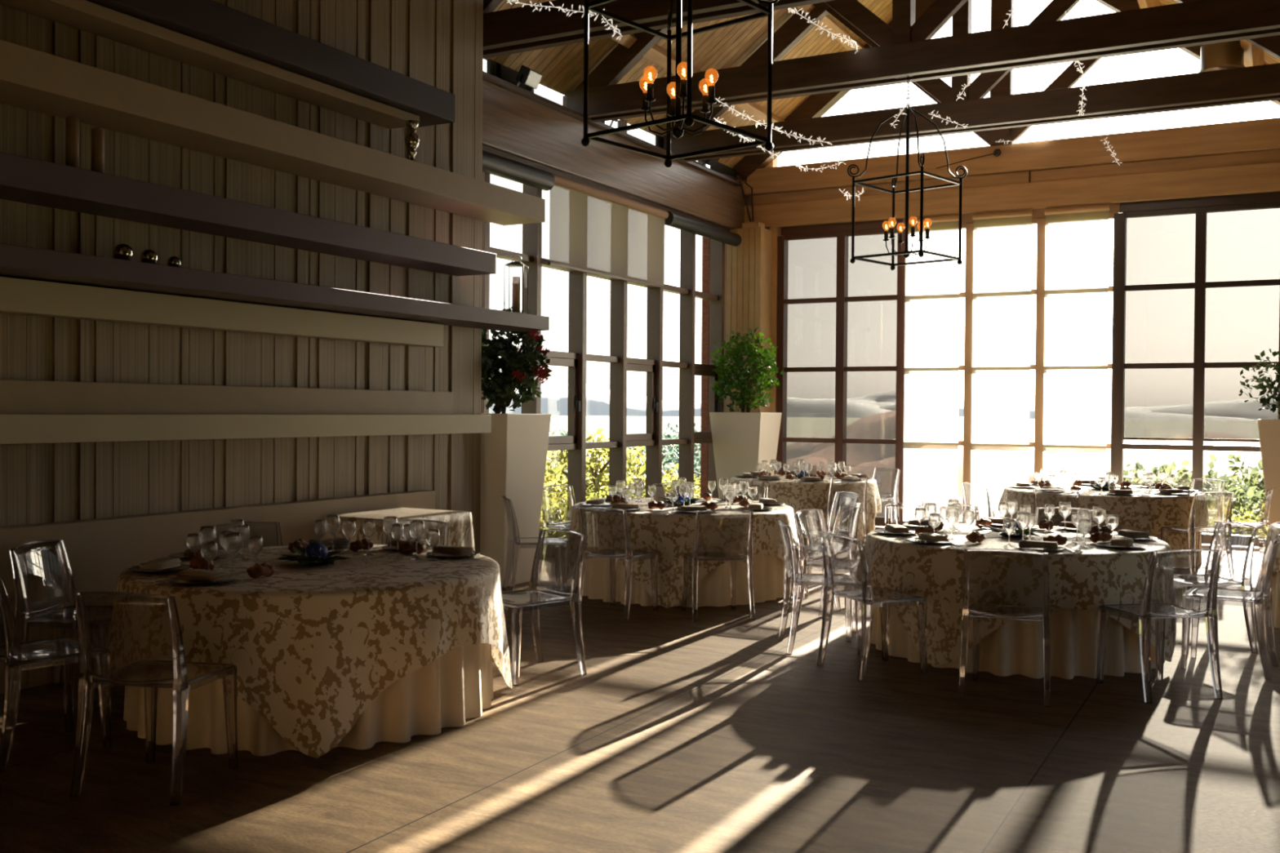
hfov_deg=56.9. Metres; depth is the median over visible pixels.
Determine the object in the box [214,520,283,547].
chair
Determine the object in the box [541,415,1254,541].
ground
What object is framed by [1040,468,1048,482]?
wine glass
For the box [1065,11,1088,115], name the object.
garland
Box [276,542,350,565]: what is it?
flower arrangement
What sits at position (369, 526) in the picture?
wine glass
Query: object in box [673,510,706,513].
charger plate
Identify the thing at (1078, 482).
bread roll
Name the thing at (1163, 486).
bread roll
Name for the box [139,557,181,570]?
folded napkin
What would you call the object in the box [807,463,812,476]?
wine glass
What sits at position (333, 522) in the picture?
wine glass
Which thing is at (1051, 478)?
water goblet
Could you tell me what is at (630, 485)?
wine glass
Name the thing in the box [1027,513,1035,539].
wine glass
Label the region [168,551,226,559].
charger plate
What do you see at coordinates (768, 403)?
wall socket
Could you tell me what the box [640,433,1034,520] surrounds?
hill
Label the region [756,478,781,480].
charger plate
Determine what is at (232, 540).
wine glass
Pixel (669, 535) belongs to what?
tablecloth
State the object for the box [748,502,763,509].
folded napkin
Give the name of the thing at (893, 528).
folded napkin
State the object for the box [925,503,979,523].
chair
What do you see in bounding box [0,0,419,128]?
wall shelf
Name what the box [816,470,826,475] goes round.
bread roll
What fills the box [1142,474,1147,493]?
wine glass
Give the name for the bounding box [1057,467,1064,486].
wine glass
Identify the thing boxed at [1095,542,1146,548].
charger plate
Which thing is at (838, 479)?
charger plate
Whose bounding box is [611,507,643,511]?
charger plate
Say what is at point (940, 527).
bread roll
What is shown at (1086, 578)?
tablecloth
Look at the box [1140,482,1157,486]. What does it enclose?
folded napkin
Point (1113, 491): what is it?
folded napkin
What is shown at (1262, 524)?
chair
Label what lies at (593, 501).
folded napkin
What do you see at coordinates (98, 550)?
wall shelf
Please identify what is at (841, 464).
wine glass
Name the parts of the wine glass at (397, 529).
stem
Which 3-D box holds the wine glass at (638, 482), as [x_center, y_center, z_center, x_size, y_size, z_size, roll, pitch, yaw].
[0.008,0.597,10.812,0.072,0.195,0.071,1,1,28]
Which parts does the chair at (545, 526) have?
leg, seat, leg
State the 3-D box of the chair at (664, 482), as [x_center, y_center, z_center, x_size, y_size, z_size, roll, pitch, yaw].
[0.324,1.011,11.952,0.486,0.853,0.540,0,1,1]
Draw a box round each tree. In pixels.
[539,496,567,541]
[543,428,678,515]
[543,450,593,506]
[549,422,604,479]
[585,470,700,501]
[604,434,700,485]
[643,419,700,466]
[667,443,700,476]
[1107,458,1265,534]
[1202,500,1258,546]
[1204,452,1266,522]
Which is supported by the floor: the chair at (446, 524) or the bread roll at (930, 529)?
the chair at (446, 524)
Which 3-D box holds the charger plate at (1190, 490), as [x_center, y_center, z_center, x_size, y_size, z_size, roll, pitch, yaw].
[5.954,0.701,12.937,0.304,0.016,0.304,1,1,11]
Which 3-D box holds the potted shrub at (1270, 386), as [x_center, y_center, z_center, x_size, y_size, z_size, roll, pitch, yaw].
[7.132,-0.436,12.869,1.078,0.912,1.024,1,1,28]
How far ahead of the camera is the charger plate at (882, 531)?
8.14 m
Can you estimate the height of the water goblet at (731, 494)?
0.170 m
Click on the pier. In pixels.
(705, 242)
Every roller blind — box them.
[482,150,555,191]
[548,173,668,288]
[665,211,742,246]
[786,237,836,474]
[846,233,897,517]
[902,215,959,523]
[970,209,1033,523]
[1042,204,1110,484]
[1124,213,1195,440]
[1204,208,1279,442]
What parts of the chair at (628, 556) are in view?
leg, leg, seat, leg, leg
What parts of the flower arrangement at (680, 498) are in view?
dish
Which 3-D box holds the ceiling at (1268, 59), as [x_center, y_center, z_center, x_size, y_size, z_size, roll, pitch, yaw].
[1.926,-5.158,6.299,3.786,2.958,19.400,1,1,28]
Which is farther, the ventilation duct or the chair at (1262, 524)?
the ventilation duct
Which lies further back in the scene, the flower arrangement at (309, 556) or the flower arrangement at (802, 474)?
the flower arrangement at (802, 474)
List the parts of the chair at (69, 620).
leg, backrest, leg, seat, leg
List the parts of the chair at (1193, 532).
leg, leg, seat, leg, leg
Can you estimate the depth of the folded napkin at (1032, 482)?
13.77 m
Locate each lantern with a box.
[503,253,528,314]
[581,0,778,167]
[847,76,967,270]
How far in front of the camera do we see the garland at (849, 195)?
11.93 m
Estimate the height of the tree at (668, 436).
7.103 m
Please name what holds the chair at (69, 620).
on the floor
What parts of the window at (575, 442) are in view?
sash, handle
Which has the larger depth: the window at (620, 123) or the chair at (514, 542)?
the window at (620, 123)
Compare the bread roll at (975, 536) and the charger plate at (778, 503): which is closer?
the bread roll at (975, 536)
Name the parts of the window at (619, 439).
sash, handle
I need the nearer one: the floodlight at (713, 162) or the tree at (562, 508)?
the floodlight at (713, 162)
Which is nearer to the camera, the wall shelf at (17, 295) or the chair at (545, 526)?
the wall shelf at (17, 295)
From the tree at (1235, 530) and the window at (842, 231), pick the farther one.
the tree at (1235, 530)
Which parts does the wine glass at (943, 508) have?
stem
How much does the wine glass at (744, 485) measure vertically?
0.215 m
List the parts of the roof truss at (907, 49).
king post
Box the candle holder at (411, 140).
[404,120,419,161]
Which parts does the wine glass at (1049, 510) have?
stem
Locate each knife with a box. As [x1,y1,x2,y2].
[446,557,484,560]
[1088,546,1122,551]
[1133,541,1157,542]
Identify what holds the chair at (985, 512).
on the floor
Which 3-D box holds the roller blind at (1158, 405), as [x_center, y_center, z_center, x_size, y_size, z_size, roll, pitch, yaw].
[6.519,-1.307,14.802,0.885,2.960,0.080,1,1,28]
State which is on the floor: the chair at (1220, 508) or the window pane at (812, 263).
the chair at (1220, 508)
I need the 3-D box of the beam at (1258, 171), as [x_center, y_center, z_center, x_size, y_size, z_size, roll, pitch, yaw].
[5.878,-3.089,14.961,10.000,0.550,0.280,1,1,28]
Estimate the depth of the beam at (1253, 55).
13.26 m
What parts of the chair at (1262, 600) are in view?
leg, leg, seat, leg, leg, backrest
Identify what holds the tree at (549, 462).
on the ground
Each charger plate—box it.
[128,564,191,573]
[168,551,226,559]
[168,575,235,584]
[308,542,348,548]
[381,544,431,551]
[426,551,479,558]
[578,502,611,506]
[600,497,631,501]
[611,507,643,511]
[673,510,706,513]
[734,475,758,477]
[737,506,773,511]
[753,502,784,505]
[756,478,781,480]
[799,479,823,481]
[838,479,862,480]
[874,529,915,535]
[902,523,928,528]
[908,537,956,544]
[989,523,1016,526]
[1008,485,1036,488]
[1013,544,1064,551]
[1037,489,1066,492]
[1055,526,1079,531]
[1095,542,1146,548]
[1104,492,1135,495]
[1112,534,1157,540]
[1155,492,1187,494]
[1182,488,1198,491]
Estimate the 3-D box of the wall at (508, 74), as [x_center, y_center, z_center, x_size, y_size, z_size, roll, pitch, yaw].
[-0.336,-3.587,14.081,0.040,0.260,7.500,1,1,28]
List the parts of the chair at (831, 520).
leg, seat, leg, backrest, leg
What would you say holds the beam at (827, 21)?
attached to the ceiling at (561, 67)
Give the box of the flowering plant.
[480,306,553,413]
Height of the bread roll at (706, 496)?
0.077 m
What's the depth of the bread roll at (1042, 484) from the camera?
13.08 m
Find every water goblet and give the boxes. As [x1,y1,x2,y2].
[186,533,201,557]
[200,541,217,569]
[342,520,355,551]
[402,524,413,554]
[425,528,439,560]
[608,484,617,500]
[622,488,631,503]
[668,490,678,511]
[686,481,694,488]
[725,489,735,509]
[735,483,739,502]
[747,486,757,502]
[755,463,762,477]
[765,465,772,475]
[794,466,800,480]
[829,466,835,480]
[844,465,850,473]
[914,507,925,527]
[928,513,941,533]
[1002,519,1015,546]
[1019,504,1031,528]
[1034,472,1041,487]
[1047,475,1055,486]
[1077,519,1091,546]
[1097,471,1105,477]
[1097,477,1106,493]
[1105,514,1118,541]
[1145,477,1154,493]
[1165,475,1173,486]
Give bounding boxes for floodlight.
[515,65,542,92]
[609,120,617,126]
[701,158,719,169]
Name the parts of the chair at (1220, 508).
leg, leg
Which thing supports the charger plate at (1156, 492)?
on the tablecloth at (1149, 513)
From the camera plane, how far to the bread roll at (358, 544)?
6.90 m
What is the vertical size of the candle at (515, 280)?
0.319 m
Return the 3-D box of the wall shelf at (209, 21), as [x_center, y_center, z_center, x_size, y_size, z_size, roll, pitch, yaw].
[-2.927,-2.510,7.124,0.399,0.220,5.380,1,1,28]
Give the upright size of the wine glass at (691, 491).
0.195 m
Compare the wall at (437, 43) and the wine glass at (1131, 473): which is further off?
the wine glass at (1131, 473)
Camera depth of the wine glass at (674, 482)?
10.97 m
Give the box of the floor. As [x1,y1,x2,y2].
[0,525,1279,852]
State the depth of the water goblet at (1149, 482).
12.43 m
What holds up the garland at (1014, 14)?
hanging from the roof truss at (907, 49)
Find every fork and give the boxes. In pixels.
[139,573,176,576]
[214,581,248,587]
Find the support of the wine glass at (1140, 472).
on the tablecloth at (1149, 513)
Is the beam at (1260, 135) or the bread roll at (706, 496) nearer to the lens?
the bread roll at (706, 496)
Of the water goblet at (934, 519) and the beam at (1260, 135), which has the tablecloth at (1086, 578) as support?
the water goblet at (934, 519)
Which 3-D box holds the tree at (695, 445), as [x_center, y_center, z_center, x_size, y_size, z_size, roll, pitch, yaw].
[7.302,3.572,109.575,9.792,5.972,9.758,1,1,28]
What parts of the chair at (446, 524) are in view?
leg, leg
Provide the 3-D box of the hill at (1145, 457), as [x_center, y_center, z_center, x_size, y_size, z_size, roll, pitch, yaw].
[99.283,4.767,162.356,160.000,7.639,120.000,1,1,28]
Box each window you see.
[480,171,586,557]
[496,62,737,180]
[586,272,663,497]
[662,229,724,497]
[732,0,1279,181]
[775,218,905,526]
[902,203,1119,523]
[1110,191,1279,546]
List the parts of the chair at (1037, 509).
leg, leg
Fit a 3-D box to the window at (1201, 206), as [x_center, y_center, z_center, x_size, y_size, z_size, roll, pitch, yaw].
[6.866,-0.675,14.489,1.986,4.250,0.170,1,1,28]
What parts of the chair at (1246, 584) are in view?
leg, seat, leg, backrest, leg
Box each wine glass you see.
[199,525,216,567]
[219,530,232,568]
[223,532,241,576]
[228,519,244,559]
[236,524,249,560]
[248,535,262,564]
[314,519,327,551]
[325,514,340,551]
[362,520,375,555]
[382,515,397,554]
[391,523,404,559]
[408,520,425,559]
[615,480,625,498]
[627,483,634,504]
[633,477,642,502]
[633,483,643,507]
[637,480,644,502]
[647,485,655,508]
[671,480,679,490]
[677,477,686,485]
[679,484,688,506]
[687,486,694,506]
[707,480,715,502]
[719,478,728,502]
[722,484,728,507]
[724,484,734,509]
[728,482,736,505]
[738,480,748,498]
[760,460,768,472]
[769,462,774,475]
[774,462,781,475]
[782,463,789,479]
[794,461,799,466]
[797,459,804,467]
[800,462,808,476]
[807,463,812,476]
[817,462,823,474]
[826,463,830,479]
[829,462,836,479]
[838,461,844,474]
[924,502,937,518]
[939,506,949,535]
[945,506,959,540]
[947,498,959,529]
[951,502,962,531]
[963,510,974,540]
[998,502,1008,529]
[1005,498,1017,519]
[1016,511,1030,539]
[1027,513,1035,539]
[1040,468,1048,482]
[1044,504,1054,533]
[1049,471,1056,486]
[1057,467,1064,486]
[1058,471,1066,488]
[1058,501,1071,533]
[1070,473,1076,491]
[1071,511,1082,542]
[1076,510,1091,545]
[1077,508,1088,537]
[1086,469,1093,486]
[1091,467,1099,486]
[1092,506,1106,532]
[1105,472,1113,492]
[1112,474,1118,489]
[1128,471,1134,488]
[1137,469,1145,488]
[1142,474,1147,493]
[1145,472,1154,493]
[1157,471,1166,491]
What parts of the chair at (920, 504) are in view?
leg, leg, seat, leg, leg, backrest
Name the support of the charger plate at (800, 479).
on the tablecloth at (798, 495)
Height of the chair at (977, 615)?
0.853 m
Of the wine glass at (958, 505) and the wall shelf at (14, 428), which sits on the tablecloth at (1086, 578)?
the wine glass at (958, 505)
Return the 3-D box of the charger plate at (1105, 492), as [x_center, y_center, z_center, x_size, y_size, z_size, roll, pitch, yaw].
[4.986,0.703,12.267,0.304,0.016,0.304,1,1,10]
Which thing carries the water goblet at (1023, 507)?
on the tablecloth at (1086, 578)
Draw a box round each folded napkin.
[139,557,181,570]
[176,568,229,581]
[183,548,200,556]
[308,537,350,546]
[387,538,426,547]
[433,545,474,555]
[586,498,604,504]
[606,493,620,499]
[611,502,639,509]
[676,506,706,511]
[742,472,751,476]
[748,471,762,475]
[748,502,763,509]
[758,497,777,504]
[760,475,780,479]
[800,476,821,480]
[843,475,857,479]
[850,473,867,477]
[884,524,909,533]
[907,518,928,525]
[917,532,949,542]
[986,517,1016,524]
[1015,482,1030,487]
[1018,539,1057,548]
[1030,480,1045,484]
[1041,486,1064,491]
[1058,521,1095,528]
[1080,480,1096,484]
[1107,489,1133,493]
[1110,537,1133,546]
[1116,529,1150,538]
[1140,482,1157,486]
[1159,488,1183,493]
[1177,485,1189,490]
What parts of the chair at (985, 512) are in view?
leg, leg, seat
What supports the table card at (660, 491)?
on the tablecloth at (669, 535)
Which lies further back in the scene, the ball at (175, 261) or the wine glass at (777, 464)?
the wine glass at (777, 464)
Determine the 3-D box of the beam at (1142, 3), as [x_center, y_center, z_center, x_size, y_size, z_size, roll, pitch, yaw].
[1.849,-5.034,6.314,0.216,0.224,18.950,1,1,28]
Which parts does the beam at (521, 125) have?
plate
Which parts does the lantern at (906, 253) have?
arm, arm, arm, rod, chain, arm, arm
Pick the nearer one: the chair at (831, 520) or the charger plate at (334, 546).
the charger plate at (334, 546)
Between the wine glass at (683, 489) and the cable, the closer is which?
the wine glass at (683, 489)
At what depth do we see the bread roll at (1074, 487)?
12.58 m
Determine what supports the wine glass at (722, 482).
on the tablecloth at (669, 535)
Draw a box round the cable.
[693,160,753,222]
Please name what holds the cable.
attached to the beam at (521, 125)
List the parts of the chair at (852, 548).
leg, seat, leg, backrest, leg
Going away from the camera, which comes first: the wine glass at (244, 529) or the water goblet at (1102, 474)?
the wine glass at (244, 529)
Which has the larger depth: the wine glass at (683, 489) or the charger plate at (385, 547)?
the wine glass at (683, 489)
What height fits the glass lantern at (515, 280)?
0.533 m
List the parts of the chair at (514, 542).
backrest, leg, leg, seat, leg, leg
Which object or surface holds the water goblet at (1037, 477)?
on the tablecloth at (1149, 513)
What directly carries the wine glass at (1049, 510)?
on the tablecloth at (1086, 578)
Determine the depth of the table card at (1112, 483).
13.27 m
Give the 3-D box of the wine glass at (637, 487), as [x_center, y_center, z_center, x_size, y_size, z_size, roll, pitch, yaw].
[-0.016,0.596,10.152,0.088,0.215,0.087,1,1,28]
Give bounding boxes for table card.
[653,486,666,502]
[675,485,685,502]
[809,465,816,475]
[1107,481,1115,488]
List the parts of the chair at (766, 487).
leg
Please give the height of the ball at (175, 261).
0.082 m
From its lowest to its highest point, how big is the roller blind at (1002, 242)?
4.130 m
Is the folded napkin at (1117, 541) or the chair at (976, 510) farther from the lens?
the chair at (976, 510)
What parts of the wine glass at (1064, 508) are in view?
stem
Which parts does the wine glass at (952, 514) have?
stem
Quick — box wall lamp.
[936,148,1000,168]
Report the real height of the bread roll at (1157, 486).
0.077 m
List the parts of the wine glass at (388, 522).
stem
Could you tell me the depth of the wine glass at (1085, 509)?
8.00 m
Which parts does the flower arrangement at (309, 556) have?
dish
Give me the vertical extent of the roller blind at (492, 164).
0.200 m
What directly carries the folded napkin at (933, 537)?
on the charger plate at (914, 540)
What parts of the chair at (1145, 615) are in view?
leg, leg, seat, leg, backrest, leg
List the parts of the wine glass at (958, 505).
stem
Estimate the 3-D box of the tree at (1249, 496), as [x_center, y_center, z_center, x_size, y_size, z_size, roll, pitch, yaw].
[12.261,2.109,28.483,5.792,2.684,4.690,1,1,22]
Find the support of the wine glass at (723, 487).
on the tablecloth at (669, 535)
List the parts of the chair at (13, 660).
leg, seat, leg, leg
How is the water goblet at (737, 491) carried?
on the tablecloth at (669, 535)
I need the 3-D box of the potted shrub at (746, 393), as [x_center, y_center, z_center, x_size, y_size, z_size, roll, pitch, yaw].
[1.485,-0.736,16.252,1.019,1.274,0.977,1,1,23]
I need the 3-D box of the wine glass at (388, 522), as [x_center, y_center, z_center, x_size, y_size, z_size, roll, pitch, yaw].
[-1.447,0.631,6.843,0.088,0.215,0.087,1,1,28]
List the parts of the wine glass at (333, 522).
stem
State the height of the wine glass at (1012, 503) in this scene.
0.215 m
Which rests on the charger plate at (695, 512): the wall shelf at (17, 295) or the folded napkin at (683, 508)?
the folded napkin at (683, 508)
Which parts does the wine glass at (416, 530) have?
stem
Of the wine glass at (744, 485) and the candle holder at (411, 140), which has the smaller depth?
the candle holder at (411, 140)
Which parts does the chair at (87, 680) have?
leg, backrest, leg, seat, leg, leg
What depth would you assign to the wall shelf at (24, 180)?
7.38 m
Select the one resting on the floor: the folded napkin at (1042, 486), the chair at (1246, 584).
the chair at (1246, 584)
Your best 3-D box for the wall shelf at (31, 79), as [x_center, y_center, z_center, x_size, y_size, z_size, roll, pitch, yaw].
[-2.614,-1.887,7.666,0.449,0.205,6.620,1,1,28]
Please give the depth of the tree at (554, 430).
111.56 m
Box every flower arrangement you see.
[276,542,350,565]
[659,493,703,505]
[788,468,813,478]
[980,519,1045,537]
[1085,480,1117,489]
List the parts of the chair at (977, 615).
leg, leg, seat, leg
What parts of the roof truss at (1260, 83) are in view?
king post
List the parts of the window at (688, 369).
sash, handle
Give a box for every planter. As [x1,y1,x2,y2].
[480,413,551,586]
[709,412,782,497]
[1257,418,1279,524]
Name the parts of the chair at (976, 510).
leg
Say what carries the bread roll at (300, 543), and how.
on the tablecloth at (311, 647)
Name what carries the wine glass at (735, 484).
on the tablecloth at (669, 535)
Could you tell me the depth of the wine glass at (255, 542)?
5.94 m
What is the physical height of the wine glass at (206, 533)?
0.215 m
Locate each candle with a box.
[65,115,79,168]
[90,126,104,173]
[511,276,519,312]
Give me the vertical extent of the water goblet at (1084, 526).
0.170 m
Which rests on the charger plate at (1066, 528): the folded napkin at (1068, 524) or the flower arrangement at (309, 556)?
the folded napkin at (1068, 524)
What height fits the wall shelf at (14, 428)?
0.158 m
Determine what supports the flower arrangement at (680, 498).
on the tablecloth at (669, 535)
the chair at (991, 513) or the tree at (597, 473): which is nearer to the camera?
the chair at (991, 513)
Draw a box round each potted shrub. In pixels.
[710,327,784,412]
[1238,349,1279,414]
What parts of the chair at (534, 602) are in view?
leg, seat, leg, backrest, leg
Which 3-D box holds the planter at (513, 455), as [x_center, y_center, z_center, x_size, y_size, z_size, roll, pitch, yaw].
[-1.323,0.660,10.927,0.719,1.560,0.719,1,1,28]
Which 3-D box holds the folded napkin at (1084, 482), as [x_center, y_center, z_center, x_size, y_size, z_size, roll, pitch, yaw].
[5.260,0.655,13.924,0.230,0.044,0.116,1,1,13]
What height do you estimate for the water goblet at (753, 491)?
0.170 m
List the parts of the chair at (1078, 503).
leg, leg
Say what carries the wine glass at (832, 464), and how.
on the tablecloth at (798, 495)
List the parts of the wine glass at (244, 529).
stem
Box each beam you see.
[482,71,748,231]
[542,0,785,123]
[737,117,1279,195]
[744,149,1279,228]
[796,4,864,50]
[1137,0,1160,8]
[1240,40,1263,66]
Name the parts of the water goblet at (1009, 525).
stem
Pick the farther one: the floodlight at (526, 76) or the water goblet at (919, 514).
the floodlight at (526, 76)
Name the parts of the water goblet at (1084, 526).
stem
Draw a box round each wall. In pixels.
[0,0,483,694]
[486,59,736,177]
[748,158,781,474]
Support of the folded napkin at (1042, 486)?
on the charger plate at (1037, 490)
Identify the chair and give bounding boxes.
[0,579,111,773]
[8,539,113,709]
[70,591,238,805]
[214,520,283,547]
[381,519,448,545]
[501,528,586,685]
[502,495,567,599]
[539,484,576,573]
[577,506,657,620]
[649,482,693,497]
[681,509,755,622]
[748,484,768,497]
[777,520,862,654]
[783,502,861,611]
[793,508,859,632]
[801,491,859,587]
[814,477,867,547]
[817,532,927,681]
[872,467,900,529]
[884,473,933,526]
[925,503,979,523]
[944,476,995,523]
[958,548,1052,707]
[961,482,1011,523]
[1033,488,1080,526]
[1035,506,1093,525]
[1096,548,1222,703]
[1160,491,1234,579]
[1173,521,1257,653]
[1180,534,1279,679]
[1190,478,1226,553]
[1213,487,1275,564]
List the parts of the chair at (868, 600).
leg, backrest, leg, seat, leg, leg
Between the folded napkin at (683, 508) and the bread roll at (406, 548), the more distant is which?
the folded napkin at (683, 508)
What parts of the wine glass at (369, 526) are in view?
stem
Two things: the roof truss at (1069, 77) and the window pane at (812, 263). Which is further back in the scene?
the window pane at (812, 263)
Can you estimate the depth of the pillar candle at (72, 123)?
6.57 m
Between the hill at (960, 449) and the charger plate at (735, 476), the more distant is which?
the hill at (960, 449)
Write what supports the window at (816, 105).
in the wall at (775, 232)
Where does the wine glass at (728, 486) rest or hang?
on the tablecloth at (669, 535)
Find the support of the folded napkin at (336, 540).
on the charger plate at (334, 546)
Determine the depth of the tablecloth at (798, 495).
14.11 m
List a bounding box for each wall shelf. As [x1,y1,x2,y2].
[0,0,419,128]
[0,39,545,226]
[0,151,496,275]
[0,243,549,331]
[0,276,443,346]
[0,379,453,414]
[0,414,491,444]
[0,489,435,622]
[85,0,455,127]
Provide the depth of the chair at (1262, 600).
7.40 m
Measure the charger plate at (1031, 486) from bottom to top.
0.016 m
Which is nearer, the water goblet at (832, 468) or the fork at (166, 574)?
the fork at (166, 574)
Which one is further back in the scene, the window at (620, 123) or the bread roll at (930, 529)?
the window at (620, 123)
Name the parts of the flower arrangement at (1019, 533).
dish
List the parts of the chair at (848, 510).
leg, leg, seat, leg, leg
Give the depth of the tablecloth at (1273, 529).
8.89 m
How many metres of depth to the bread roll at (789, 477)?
14.45 m
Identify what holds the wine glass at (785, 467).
on the tablecloth at (798, 495)
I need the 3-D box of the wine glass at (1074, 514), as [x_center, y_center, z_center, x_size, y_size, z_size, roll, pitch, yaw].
[2.860,0.660,7.722,0.072,0.195,0.071,1,1,28]
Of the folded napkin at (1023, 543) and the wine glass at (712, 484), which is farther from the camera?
the wine glass at (712, 484)
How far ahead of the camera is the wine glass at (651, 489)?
10.14 m
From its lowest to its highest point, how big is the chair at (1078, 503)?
0.853 m
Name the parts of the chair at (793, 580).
backrest, leg, leg, seat, leg, leg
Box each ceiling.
[483,0,892,168]
[1159,0,1279,64]
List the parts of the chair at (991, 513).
leg, leg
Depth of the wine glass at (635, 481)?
10.89 m
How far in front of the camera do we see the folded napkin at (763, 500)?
10.54 m
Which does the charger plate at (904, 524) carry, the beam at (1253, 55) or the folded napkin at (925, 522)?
the folded napkin at (925, 522)
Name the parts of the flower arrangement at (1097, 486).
dish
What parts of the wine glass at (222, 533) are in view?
stem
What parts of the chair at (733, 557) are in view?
leg, leg, seat, leg, leg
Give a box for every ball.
[112,244,133,260]
[140,249,158,263]
[167,256,181,266]
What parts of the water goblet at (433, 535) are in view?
stem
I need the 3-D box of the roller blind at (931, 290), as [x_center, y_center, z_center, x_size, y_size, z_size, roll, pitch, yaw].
[3.927,-0.756,15.916,0.760,4.130,0.080,1,1,28]
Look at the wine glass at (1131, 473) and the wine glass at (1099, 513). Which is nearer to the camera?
the wine glass at (1099, 513)
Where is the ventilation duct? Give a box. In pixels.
[1199,40,1244,72]
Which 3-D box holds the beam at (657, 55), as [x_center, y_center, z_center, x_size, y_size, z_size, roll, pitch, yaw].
[-2.393,-4.174,8.621,0.216,0.224,18.950,1,1,28]
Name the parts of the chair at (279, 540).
leg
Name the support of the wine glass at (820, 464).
on the tablecloth at (798, 495)
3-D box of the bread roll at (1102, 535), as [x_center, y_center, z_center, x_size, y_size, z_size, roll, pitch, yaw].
[3.006,0.721,7.710,0.156,0.077,0.100,0,1,-6]
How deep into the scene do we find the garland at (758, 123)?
12.10 m
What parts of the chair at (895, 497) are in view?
leg, leg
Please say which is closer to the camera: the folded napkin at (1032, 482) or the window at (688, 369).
the folded napkin at (1032, 482)
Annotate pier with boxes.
[700,236,710,497]
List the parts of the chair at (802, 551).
leg, leg, seat, leg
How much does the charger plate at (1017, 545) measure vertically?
0.016 m
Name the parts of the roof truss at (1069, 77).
king post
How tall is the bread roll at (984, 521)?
0.077 m
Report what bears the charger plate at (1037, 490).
on the tablecloth at (1149, 513)
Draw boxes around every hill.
[488,382,964,418]
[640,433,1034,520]
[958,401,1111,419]
[1028,440,1262,487]
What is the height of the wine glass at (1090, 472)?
0.195 m
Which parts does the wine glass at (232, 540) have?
stem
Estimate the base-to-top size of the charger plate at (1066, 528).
0.016 m
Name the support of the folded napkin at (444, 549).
on the charger plate at (435, 554)
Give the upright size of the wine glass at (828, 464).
0.195 m
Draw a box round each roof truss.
[483,0,835,58]
[564,0,1279,122]
[663,0,1279,161]
[911,0,1101,146]
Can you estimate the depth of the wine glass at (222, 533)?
6.16 m
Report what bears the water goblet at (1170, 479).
on the tablecloth at (1149, 513)
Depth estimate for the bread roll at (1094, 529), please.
8.08 m
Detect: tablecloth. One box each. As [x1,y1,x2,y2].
[98,544,512,758]
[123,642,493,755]
[321,507,475,551]
[566,497,797,608]
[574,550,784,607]
[729,474,881,544]
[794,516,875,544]
[856,523,1176,664]
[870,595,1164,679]
[998,484,1208,565]
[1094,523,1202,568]
[1262,521,1279,572]
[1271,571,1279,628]
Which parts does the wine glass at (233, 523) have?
stem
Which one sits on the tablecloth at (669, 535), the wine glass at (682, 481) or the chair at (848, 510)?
the wine glass at (682, 481)
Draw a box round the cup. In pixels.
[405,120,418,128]
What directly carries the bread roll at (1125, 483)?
on the tablecloth at (1149, 513)
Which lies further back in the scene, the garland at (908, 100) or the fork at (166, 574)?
the garland at (908, 100)
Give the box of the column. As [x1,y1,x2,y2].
[723,222,771,412]
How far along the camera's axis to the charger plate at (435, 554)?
6.73 m
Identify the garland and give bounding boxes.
[506,0,622,40]
[713,116,846,172]
[715,96,832,146]
[787,7,871,101]
[839,186,863,201]
[890,93,914,128]
[928,110,968,128]
[955,0,1021,101]
[995,134,1053,144]
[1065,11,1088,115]
[1100,137,1122,165]
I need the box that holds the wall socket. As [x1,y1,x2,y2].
[766,398,769,407]
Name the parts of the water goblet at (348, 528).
stem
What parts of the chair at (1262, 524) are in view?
leg, leg, seat, leg, leg, backrest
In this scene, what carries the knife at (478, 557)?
on the tablecloth at (311, 647)
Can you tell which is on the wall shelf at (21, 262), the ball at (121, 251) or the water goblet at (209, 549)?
the ball at (121, 251)
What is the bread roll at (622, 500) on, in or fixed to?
on the tablecloth at (669, 535)
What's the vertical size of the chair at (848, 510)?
0.853 m
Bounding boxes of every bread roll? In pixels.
[188,549,219,560]
[189,557,213,570]
[246,562,275,578]
[287,538,309,552]
[349,538,373,551]
[399,541,425,554]
[610,493,625,500]
[610,497,628,504]
[648,500,666,509]
[699,501,718,509]
[702,492,711,501]
[731,495,746,503]
[738,498,750,506]
[758,472,768,478]
[779,470,790,475]
[785,473,795,479]
[812,474,824,479]
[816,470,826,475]
[835,473,848,478]
[914,525,937,535]
[928,521,943,531]
[965,531,985,542]
[975,517,991,528]
[1038,480,1051,485]
[1038,519,1054,530]
[1039,482,1048,488]
[1043,534,1067,545]
[1070,484,1080,492]
[1073,479,1082,486]
[1088,524,1111,533]
[1088,530,1111,542]
[1119,480,1132,486]
[1120,486,1131,489]
[1154,483,1169,488]
[1158,485,1172,490]
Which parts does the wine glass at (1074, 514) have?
stem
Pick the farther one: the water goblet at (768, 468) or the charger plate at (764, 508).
the water goblet at (768, 468)

